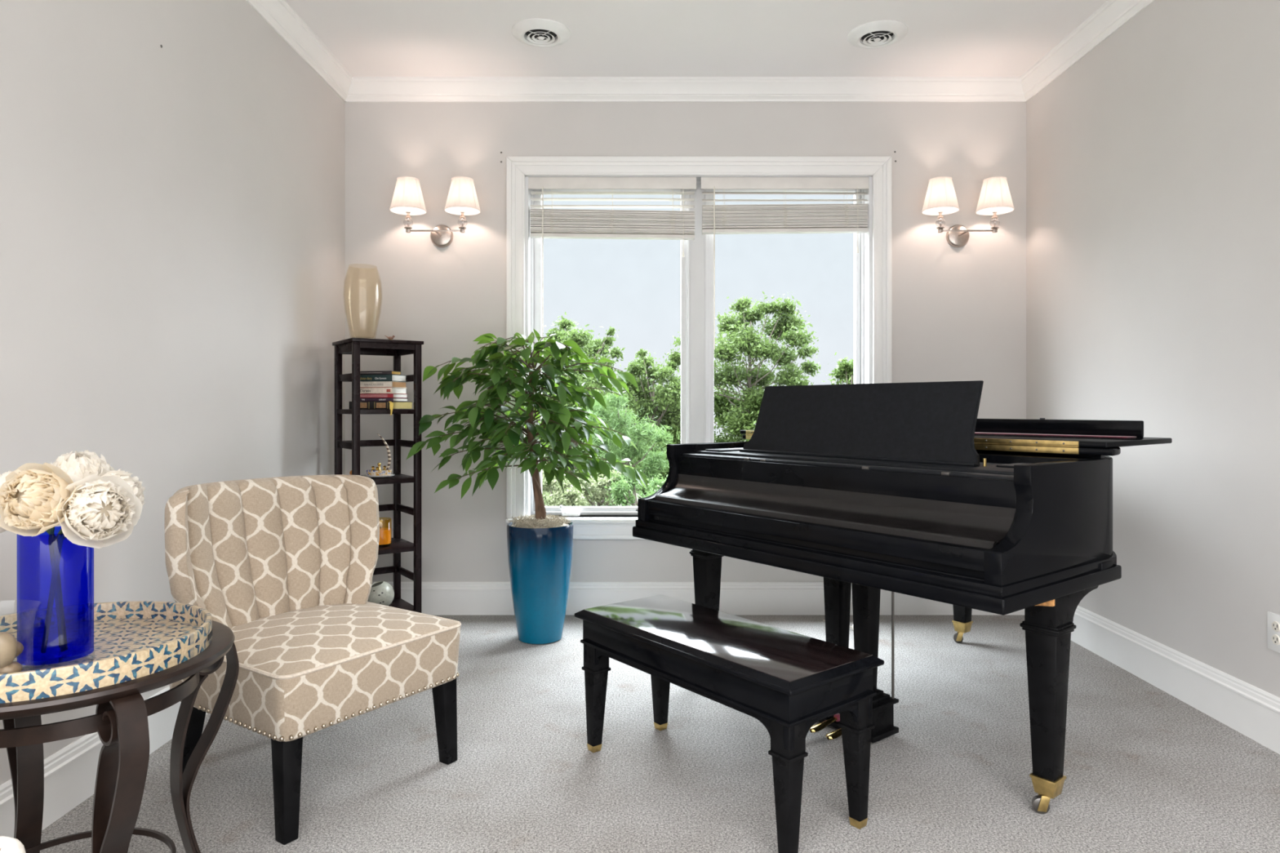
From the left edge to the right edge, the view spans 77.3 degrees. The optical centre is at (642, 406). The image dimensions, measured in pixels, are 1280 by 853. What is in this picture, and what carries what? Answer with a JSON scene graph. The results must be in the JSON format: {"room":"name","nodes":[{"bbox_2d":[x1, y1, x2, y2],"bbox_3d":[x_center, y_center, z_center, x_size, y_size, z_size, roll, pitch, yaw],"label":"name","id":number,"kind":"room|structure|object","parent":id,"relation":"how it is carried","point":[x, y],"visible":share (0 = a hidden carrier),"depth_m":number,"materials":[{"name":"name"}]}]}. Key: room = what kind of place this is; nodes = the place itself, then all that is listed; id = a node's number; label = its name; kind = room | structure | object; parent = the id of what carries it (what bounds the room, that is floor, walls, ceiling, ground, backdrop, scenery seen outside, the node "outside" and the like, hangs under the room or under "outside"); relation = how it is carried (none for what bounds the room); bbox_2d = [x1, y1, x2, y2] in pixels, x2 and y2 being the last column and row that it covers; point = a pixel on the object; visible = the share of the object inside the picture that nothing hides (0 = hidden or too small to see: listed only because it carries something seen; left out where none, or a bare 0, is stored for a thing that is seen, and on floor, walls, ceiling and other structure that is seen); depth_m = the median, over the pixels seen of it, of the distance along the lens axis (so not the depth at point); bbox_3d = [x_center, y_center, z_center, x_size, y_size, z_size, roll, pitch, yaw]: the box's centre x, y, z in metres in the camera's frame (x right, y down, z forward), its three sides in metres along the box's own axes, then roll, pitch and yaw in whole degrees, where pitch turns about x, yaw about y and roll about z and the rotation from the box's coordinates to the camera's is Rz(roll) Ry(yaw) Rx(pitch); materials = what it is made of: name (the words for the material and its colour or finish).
{"room":"music room","nodes":[
{"label":"music room","id":0,"kind":"room"},
{"bbox_2d":[0,0,345,785],"bbox_3d":[-1.642,-0.308,1.949,0.140,2.817,4.898,0,0,0],"label":"wall","id":1,"kind":"structure","parent":0,"point":[172,215],"depth_m":2.59,"materials":[{"name":"grey paint"}]},
{"bbox_2d":[0,685,207,838],"bbox_3d":[-1.562,1.014,1.864,0.019,0.172,4.728,0,0,0],"label":"baseboard","id":2,"kind":"structure","parent":1,"relation":"attached to","point":[70,772],"depth_m":2.18,"materials":[{"name":"white paint"}]},
{"bbox_2d":[245,0,351,101],"bbox_3d":[-1.543,-1.663,1.864,0.058,0.109,4.728,0,0,0],"label":"trim","id":3,"kind":"structure","parent":1,"relation":"attached to","point":[277,14],"depth_m":3.64,"materials":[{"name":"white paint"}]},
{"bbox_2d":[40,615,1279,852],"bbox_3d":[0.250,1.160,0.399,9.500,0.120,7.998,0,0,0],"label":"floor","id":4,"kind":"structure","parent":0,"point":[1146,771],"depth_m":2.42,"materials":[{"name":"grey carpet"}]},
{"bbox_2d":[0,835,26,852],"bbox_3d":[-1.126,0.822,0.698,0.688,0.556,0.675,0,0,0],"label":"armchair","id":5,"kind":"object","parent":4,"relation":"on","point":[7,844],"visible":1,"depth_m":1.01,"materials":[{"name":"fabric"}]},
{"bbox_2d":[0,620,239,852],"bbox_3d":[-1.148,0.792,1.592,0.600,0.603,0.600,0,0,0],"label":"side table","id":6,"kind":"object","parent":4,"relation":"on","point":[120,719],"visible":0.62,"depth_m":1.46,"materials":[{"name":"metal"}]},
{"bbox_2d":[0,600,212,703],"bbox_3d":[-1.135,0.467,1.565,0.516,0.046,0.516,0,0,0],"label":"round tray","id":7,"kind":"object","parent":6,"relation":"on","point":[133,639],"visible":0.83,"depth_m":1.54,"materials":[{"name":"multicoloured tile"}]},
{"bbox_2d":[17,526,94,665],"bbox_3d":[-1.083,0.354,1.478,0.117,0.251,0.117,0,0,0],"label":"glass vase","id":8,"kind":"object","parent":7,"relation":"on","point":[55,574],"visible":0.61,"depth_m":1.43,"materials":[{"name":"blue glass"}]},
{"bbox_2d":[0,470,49,533],"bbox_3d":[-1.168,0.286,1.477,0.196,0.330,0.108,0,0,27],"label":"peony","id":9,"kind":"object","parent":8,"relation":"in","point":[2,477],"visible":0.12,"depth_m":1.48,"materials":[{"name":"white plant"}]},
{"bbox_2d":[0,462,75,536],"bbox_3d":[-1.059,0.275,1.397,0.118,0.351,0.108,0,0,41],"label":"peony","id":10,"kind":"object","parent":8,"relation":"in","point":[30,495],"visible":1,"depth_m":1.37,"materials":[{"name":"beige plant"}]},
{"bbox_2d":[49,449,114,533],"bbox_3d":[-1.074,0.267,1.519,0.131,0.367,0.125,0,0,0],"label":"peony","id":11,"kind":"object","parent":8,"relation":"in","point":[79,465],"visible":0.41,"depth_m":1.50,"materials":[{"name":"white plant"}]},
{"bbox_2d":[56,474,142,548],"bbox_3d":[-1.008,0.286,1.427,0.196,0.329,0.120,0,0,9],"label":"peony","id":12,"kind":"object","parent":8,"relation":"in","point":[104,511],"visible":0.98,"depth_m":1.41,"materials":[{"name":"white plant"}]},
{"bbox_2d":[93,467,145,518],"bbox_3d":[-1.019,0.283,1.509,0.102,0.334,0.158,0,0,26],"label":"peony","id":13,"kind":"object","parent":8,"relation":"in","point":[138,490],"visible":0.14,"depth_m":1.53,"materials":[{"name":"white plant"}]},
{"bbox_3d":[-1.097,0.412,1.358,0.124,0.137,0.124,0,0,0],"label":"hurricane","id":14,"kind":"object","parent":7,"relation":"on","visible":0},
{"bbox_2d":[0,631,17,668],"bbox_3d":[-1.072,0.409,1.342,0.036,0.060,0.034,0,0,-20],"label":"stone","id":15,"kind":"object","parent":14,"relation":"in","point":[8,643],"visible":1,"depth_m":1.33,"materials":[{"name":"beige stone"}]},
{"label":"river stone","id":16,"kind":"object","parent":14,"relation":"in","visible":0},
{"bbox_2d":[0,661,22,673],"bbox_3d":[-1.067,0.446,1.350,0.033,0.027,0.034,0,0,0],"label":"stone","id":17,"kind":"object","parent":16,"relation":"on","point":[15,667],"visible":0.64,"depth_m":1.34,"materials":[{"name":"beige stone"}]},
{"bbox_3d":[-1.111,0.452,1.374,0.043,0.028,0.048,0,0,40],"label":"river stone","id":18,"kind":"object","parent":14,"relation":"in","visible":0},
{"bbox_2d":[15,641,23,657],"bbox_3d":[-1.091,0.420,1.380,0.033,0.030,0.044,0,0,10],"label":"stone","id":19,"kind":"object","parent":18,"relation":"on","point":[20,648],"visible":0.2,"depth_m":1.38,"materials":[{"name":"beige stone"}]},
{"bbox_2d":[164,475,461,844],"bbox_3d":[-1.000,0.666,2.389,0.645,0.868,0.680,0,0,34],"label":"slipper chair","id":20,"kind":"object","parent":4,"relation":"on","point":[287,564],"visible":0.92,"depth_m":2.35,"materials":[{"name":"fabric"}]},
{"bbox_2d":[332,337,423,613],"bbox_3d":[-1.283,0.394,3.873,0.336,1.412,0.336,0,0,-36],"label":"shelving unit","id":21,"kind":"object","parent":4,"relation":"on","point":[357,347],"visible":0.62,"depth_m":3.83,"materials":[{"name":"brown wood"}]},
{"bbox_2d":[363,462,394,477],"bbox_3d":[-1.266,0.305,3.842,0.148,0.068,0.111,0,0,0],"label":"dish","id":22,"kind":"object","parent":21,"relation":"on","point":[378,473],"visible":0.98,"depth_m":3.81,"materials":[{"name":"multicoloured ceramic"}]},
{"bbox_2d":[365,469,391,475],"bbox_3d":[-1.266,0.319,3.842,0.124,0.027,0.093,0,0,0],"label":"bowl","id":23,"kind":"object","parent":22,"relation":"on","point":[369,472],"depth_m":3.81,"materials":[{"name":"ceramic"}]},
{"bbox_2d":[377,433,391,470],"bbox_3d":[-1.238,0.220,3.836,0.067,0.180,0.015,0,0,0],"label":"reed","id":24,"kind":"object","parent":22,"relation":"on","point":[382,438],"visible":1,"depth_m":3.83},
{"bbox_2d":[367,581,394,605],"bbox_3d":[-1.267,0.912,3.860,0.132,0.130,0.132,0,0,0],"label":"vase","id":25,"kind":"object","parent":21,"relation":"on","point":[382,593],"visible":0.72,"depth_m":3.81,"materials":[{"name":"grey ceramic"}]},
{"bbox_2d":[349,401,413,415],"bbox_3d":[-1.266,0.010,3.881,0.251,0.066,0.211,0,0,14],"label":"book","id":26,"kind":"object","parent":21,"relation":"on","point":[363,405],"visible":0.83,"depth_m":3.81,"materials":[{"name":"paper"}]},
{"bbox_2d":[360,398,408,401],"bbox_3d":[-1.261,-0.031,3.867,0.205,0.016,0.136,0,0,14],"label":"book","id":27,"kind":"object","parent":26,"relation":"on","point":[361,399],"visible":0.97,"depth_m":3.80,"materials":[{"name":"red paper"}]},
{"bbox_2d":[360,393,407,398],"bbox_3d":[-1.260,-0.049,3.864,0.203,0.020,0.131,0,0,14],"label":"book","id":28,"kind":"object","parent":27,"relation":"on","point":[362,395],"visible":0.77,"depth_m":3.81,"materials":[{"name":"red paper"}]},
{"bbox_2d":[360,387,406,394],"bbox_3d":[-1.264,-0.074,3.865,0.202,0.028,0.131,0,0,14],"label":"book","id":29,"kind":"object","parent":28,"relation":"on","point":[362,390],"visible":0.93,"depth_m":3.80,"materials":[{"name":"white paper"}]},
{"bbox_2d":[360,381,406,387],"bbox_3d":[-1.265,-0.103,3.865,0.203,0.029,0.131,0,0,14],"label":"book","id":30,"kind":"object","parent":29,"relation":"on","point":[362,384],"visible":0.89,"depth_m":3.80,"materials":[{"name":"grey paper"}]},
{"bbox_2d":[360,374,406,382],"bbox_3d":[-1.267,-0.134,3.866,0.205,0.032,0.131,0,0,14],"label":"book","id":31,"kind":"object","parent":30,"relation":"on","point":[399,378],"visible":0.91,"depth_m":3.80,"materials":[{"name":"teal paper"}]},
{"bbox_2d":[360,370,400,374],"bbox_3d":[-1.267,-0.159,3.843,0.190,0.016,0.086,0,0,14],"label":"book","id":32,"kind":"object","parent":31,"relation":"on","point":[380,372],"visible":0.66,"depth_m":3.80,"materials":[{"name":"grey paper"}]},
{"bbox_2d":[378,526,391,544],"bbox_3d":[-1.256,0.605,3.837,0.102,0.130,0.102,0,0,0],"label":"candle jar","id":33,"kind":"object","parent":21,"relation":"on","point":[384,533],"visible":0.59,"depth_m":3.81,"materials":[{"name":"orange glass"}]},
{"bbox_2d":[384,335,395,339],"bbox_3d":[-1.244,-0.331,3.946,0.042,0.038,0.041,0,0,45],"label":"bird ornament","id":34,"kind":"object","parent":21,"relation":"on","point":[393,336],"visible":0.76,"depth_m":3.94,"materials":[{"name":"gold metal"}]},
{"bbox_2d":[406,328,648,644],"bbox_3d":[-0.507,0.370,3.800,0.997,1.461,0.702,0,0,25],"label":"potted ficus","id":35,"kind":"object","parent":4,"relation":"on","point":[540,548],"visible":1,"depth_m":3.69,"materials":[{"name":"green plant"}]},
{"bbox_2d":[506,520,573,644],"bbox_3d":[-0.484,0.828,3.785,0.314,0.545,0.314,0,0,0],"label":"pot","id":36,"kind":"object","parent":35,"relation":"on","point":[540,555],"depth_m":3.67,"materials":[{"name":"teal ceramic"}]},
{"bbox_2d":[574,594,884,852],"bbox_3d":[0.206,0.875,2.328,0.370,0.450,0.905,0,0,-39],"label":"piano bench","id":37,"kind":"object","parent":4,"relation":"on","point":[788,682],"visible":1,"depth_m":2.09,"materials":[{"name":"paint"}]},
{"bbox_2d":[632,380,1172,813],"bbox_3d":[1.127,0.511,3.061,1.823,1.178,1.499,0,0,-38],"label":"grand piano","id":38,"kind":"object","parent":4,"relation":"on","point":[868,489],"visible":0.89,"depth_m":2.44,"materials":[{"name":"black paint"}]},
{"bbox_2d":[695,450,1013,475],"bbox_3d":[0.767,0.188,2.771,0.360,0.019,1.347,0,0,-38],"label":"shelf","id":39,"kind":"object","parent":38,"relation":"attached to","point":[993,465],"depth_m":2.55,"materials":[{"name":"black wood"}]},
{"bbox_2d":[345,102,1026,582],"bbox_3d":[0.228,-0.308,4.313,3.600,2.817,0.170,0,0,0],"label":"wall","id":40,"kind":"structure","parent":0,"point":[958,313],"depth_m":4.23,"materials":[{"name":"grey paint"}]},
{"bbox_2d":[389,176,480,247],"bbox_3d":[-1.060,-0.999,4.115,0.461,0.322,0.226,0,0,0],"label":"wall sconce","id":41,"kind":"object","parent":40,"relation":"attached to","point":[407,199],"visible":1,"depth_m":4.05,"materials":[{"name":"white fabric"}]},
{"bbox_2d":[344,76,1025,102],"bbox_3d":[0.228,-1.663,4.199,3.600,0.109,0.058,0,0,0],"label":"trim","id":42,"kind":"structure","parent":40,"relation":"attached to","point":[362,89],"depth_m":4.20,"materials":[{"name":"white paint"}]},
{"bbox_2d":[505,155,891,539],"bbox_3d":[0.297,-0.305,4.282,2.022,2.011,0.232,0,0,0],"label":"window","id":43,"kind":"structure","parent":40,"relation":"in","point":[523,252],"depth_m":4.21,"materials":[{"name":"white paint"}]},
{"bbox_2d":[528,177,696,356],"bbox_3d":[-0.161,-0.707,4.264,0.893,1.014,0.078,0,0,0],"label":"window blind","id":44,"kind":"object","parent":43,"relation":"attached to","point":[583,224],"visible":1,"depth_m":4.25,"materials":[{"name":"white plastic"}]},
{"bbox_2d":[700,177,868,349],"bbox_3d":[0.759,-0.757,4.264,0.900,0.914,0.078,0,0,0],"label":"window blind","id":45,"kind":"object","parent":43,"relation":"attached to","point":[845,218],"visible":1,"depth_m":4.25,"materials":[{"name":"white plastic"}]},
{"bbox_2d":[372,582,1024,615],"bbox_3d":[0.228,1.014,4.218,3.600,0.172,0.019,0,0,0],"label":"baseboard","id":46,"kind":"structure","parent":40,"relation":"attached to","point":[437,598],"depth_m":4.21,"materials":[{"name":"white paint"}]},
{"bbox_2d":[921,176,1014,247],"bbox_3d":[1.664,-0.999,4.115,0.461,0.322,0.226,0,0,0],"label":"wall sconce","id":47,"kind":"object","parent":40,"relation":"attached to","point":[995,198],"visible":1,"depth_m":4.06,"materials":[{"name":"white fabric"}]},
{"bbox_2d":[284,0,1107,76],"bbox_3d":[0.228,-1.777,1.949,3.880,0.120,4.898,0,0,0],"label":"ceiling","id":48,"kind":"structure","parent":0,"point":[367,37],"depth_m":3.72,"materials":[{"name":"paint"}]},
{"bbox_2d":[511,17,570,47],"bbox_3d":[-0.466,-1.702,3.675,0.268,0.031,0.268,0,0,0],"label":"ceiling vent","id":49,"kind":"object","parent":48,"relation":"in","point":[536,32],"visible":1,"depth_m":3.65,"materials":[{"name":"white plastic"}]},
{"bbox_2d":[847,19,907,48],"bbox_3d":[1.083,-1.702,3.690,0.268,0.031,0.268,0,0,0],"label":"ceiling vent","id":50,"kind":"object","parent":48,"relation":"in","point":[877,33],"visible":1,"depth_m":3.66,"materials":[{"name":"white plastic"}]},
{"bbox_2d":[1026,0,1279,697],"bbox_3d":[2.098,-0.308,1.949,0.140,2.817,4.898,0,0,0],"label":"wall","id":51,"kind":"structure","parent":0,"point":[1153,160],"depth_m":3.04,"materials":[{"name":"grey paint"}]},
{"bbox_2d":[1020,0,1154,102],"bbox_3d":[1.999,-1.663,1.864,0.058,0.109,4.728,0,0,0],"label":"trim","id":52,"kind":"structure","parent":51,"relation":"attached to","point":[1113,15],"depth_m":3.64,"materials":[{"name":"white paint"}]},
{"bbox_2d":[1071,605,1279,754],"bbox_3d":[2.018,1.014,1.864,0.019,0.172,4.728,0,0,0],"label":"baseboard","id":53,"kind":"structure","parent":51,"relation":"attached to","point":[1253,712],"depth_m":2.96,"materials":[{"name":"white paint"}]},
{"bbox_2d":[1267,611,1279,653],"bbox_3d":[2.023,0.724,2.552,0.010,0.120,0.076,0,0,0],"label":"wall outlet","id":54,"kind":"object","parent":51,"relation":"attached to","point":[1273,620],"visible":1,"depth_m":2.56,"materials":[{"name":"white plastic"}]},
{"bbox_2d":[1271,634,1279,644],"bbox_3d":[2.023,0.745,2.552,0.009,0.033,0.033,0,0,0],"label":"socket","id":55,"kind":"object","parent":54,"relation":"attached to","point":[1275,637],"depth_m":2.55,"materials":[{"name":"grey plastic"}]},
{"bbox_2d":[1271,621,1279,631],"bbox_3d":[2.023,0.703,2.552,0.009,0.033,0.033,0,0,0],"label":"socket","id":56,"kind":"object","parent":54,"relation":"attached to","point":[1275,624],"depth_m":2.55,"materials":[{"name":"grey plastic"}]},
{"label":"outside","id":57,"kind":"structure","parent":0,"visible":0},
{"bbox_2d":[543,435,746,506],"bbox_3d":[0.000,2.850,40.200,80.000,0.499,70.000,0,0,0],"label":"grass field","id":58,"kind":"structure","parent":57,"point":[721,436],"depth_m":26.16,"materials":[{"name":"green plant"}]},
{"bbox_2d":[542,463,593,506],"bbox_3d":[-1.226,1.479,11.984,0.970,1.216,1.401,0,0,-24],"label":"shrub","id":59,"kind":"object","parent":58,"relation":"on","point":[571,496],"visible":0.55,"depth_m":11.65,"materials":[{"name":"green plant"}]},
{"bbox_2d":[542,311,645,502],"bbox_3d":[-1.778,0.422,17.160,3.249,5.059,3.411,0,0,-36],"label":"tree","id":60,"kind":"object","parent":58,"relation":"on","point":[595,348],"visible":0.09,"depth_m":16.73,"materials":[{"name":"green plant"}]},
{"bbox_2d":[563,468,639,506],"bbox_3d":[-0.720,1.527,12.538,1.166,1.231,1.308,0,0,-17],"label":"shrub","id":61,"kind":"object","parent":58,"relation":"on","point":[597,490],"visible":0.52,"depth_m":12.27,"materials":[{"name":"green plant"}]},
{"bbox_2d":[573,387,679,506],"bbox_3d":[-0.336,1.256,14.453,1.993,3.392,1.805,0,0,4],"label":"tree","id":62,"kind":"object","parent":58,"relation":"on","point":[653,461],"visible":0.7,"depth_m":14.26,"materials":[{"name":"green plant"}]},
{"bbox_2d":[604,462,667,506],"bbox_3d":[0.001,1.468,12.193,1.164,1.286,1.232,0,0,4],"label":"shrub","id":63,"kind":"object","parent":58,"relation":"on","point":[622,489],"visible":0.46,"depth_m":12.04,"materials":[{"name":"green plant"}]},
{"bbox_2d":[594,348,715,506],"bbox_3d":[0.066,0.840,17.979,3.158,4.224,3.062,0,0,8],"label":"tree","id":64,"kind":"object","parent":58,"relation":"on","point":[664,402],"visible":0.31,"depth_m":17.69,"materials":[{"name":"green plant"}]},
{"bbox_2d":[662,291,821,479],"bbox_3d":[2.434,0.110,18.850,4.792,5.683,3.065,0,0,9],"label":"tree","id":65,"kind":"object","parent":58,"relation":"on","point":[735,413],"visible":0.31,"depth_m":18.70,"materials":[{"name":"green plant"}]},
{"bbox_2d":[744,404,759,441],"bbox_3d":[3.976,1.278,17.205,3.776,3.349,2.755,0,0,-13],"label":"tree","id":66,"kind":"object","parent":58,"relation":"on","point":[754,422],"visible":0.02,"depth_m":17.47,"materials":[{"name":"green plant"}]},
{"bbox_2d":[823,351,853,384],"bbox_3d":[5.744,0.739,20.964,2.384,4.426,3.250,0,0,-8],"label":"tree","id":67,"kind":"object","parent":58,"relation":"on","point":[845,371],"visible":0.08,"depth_m":21.23,"materials":[{"name":"green plant"}]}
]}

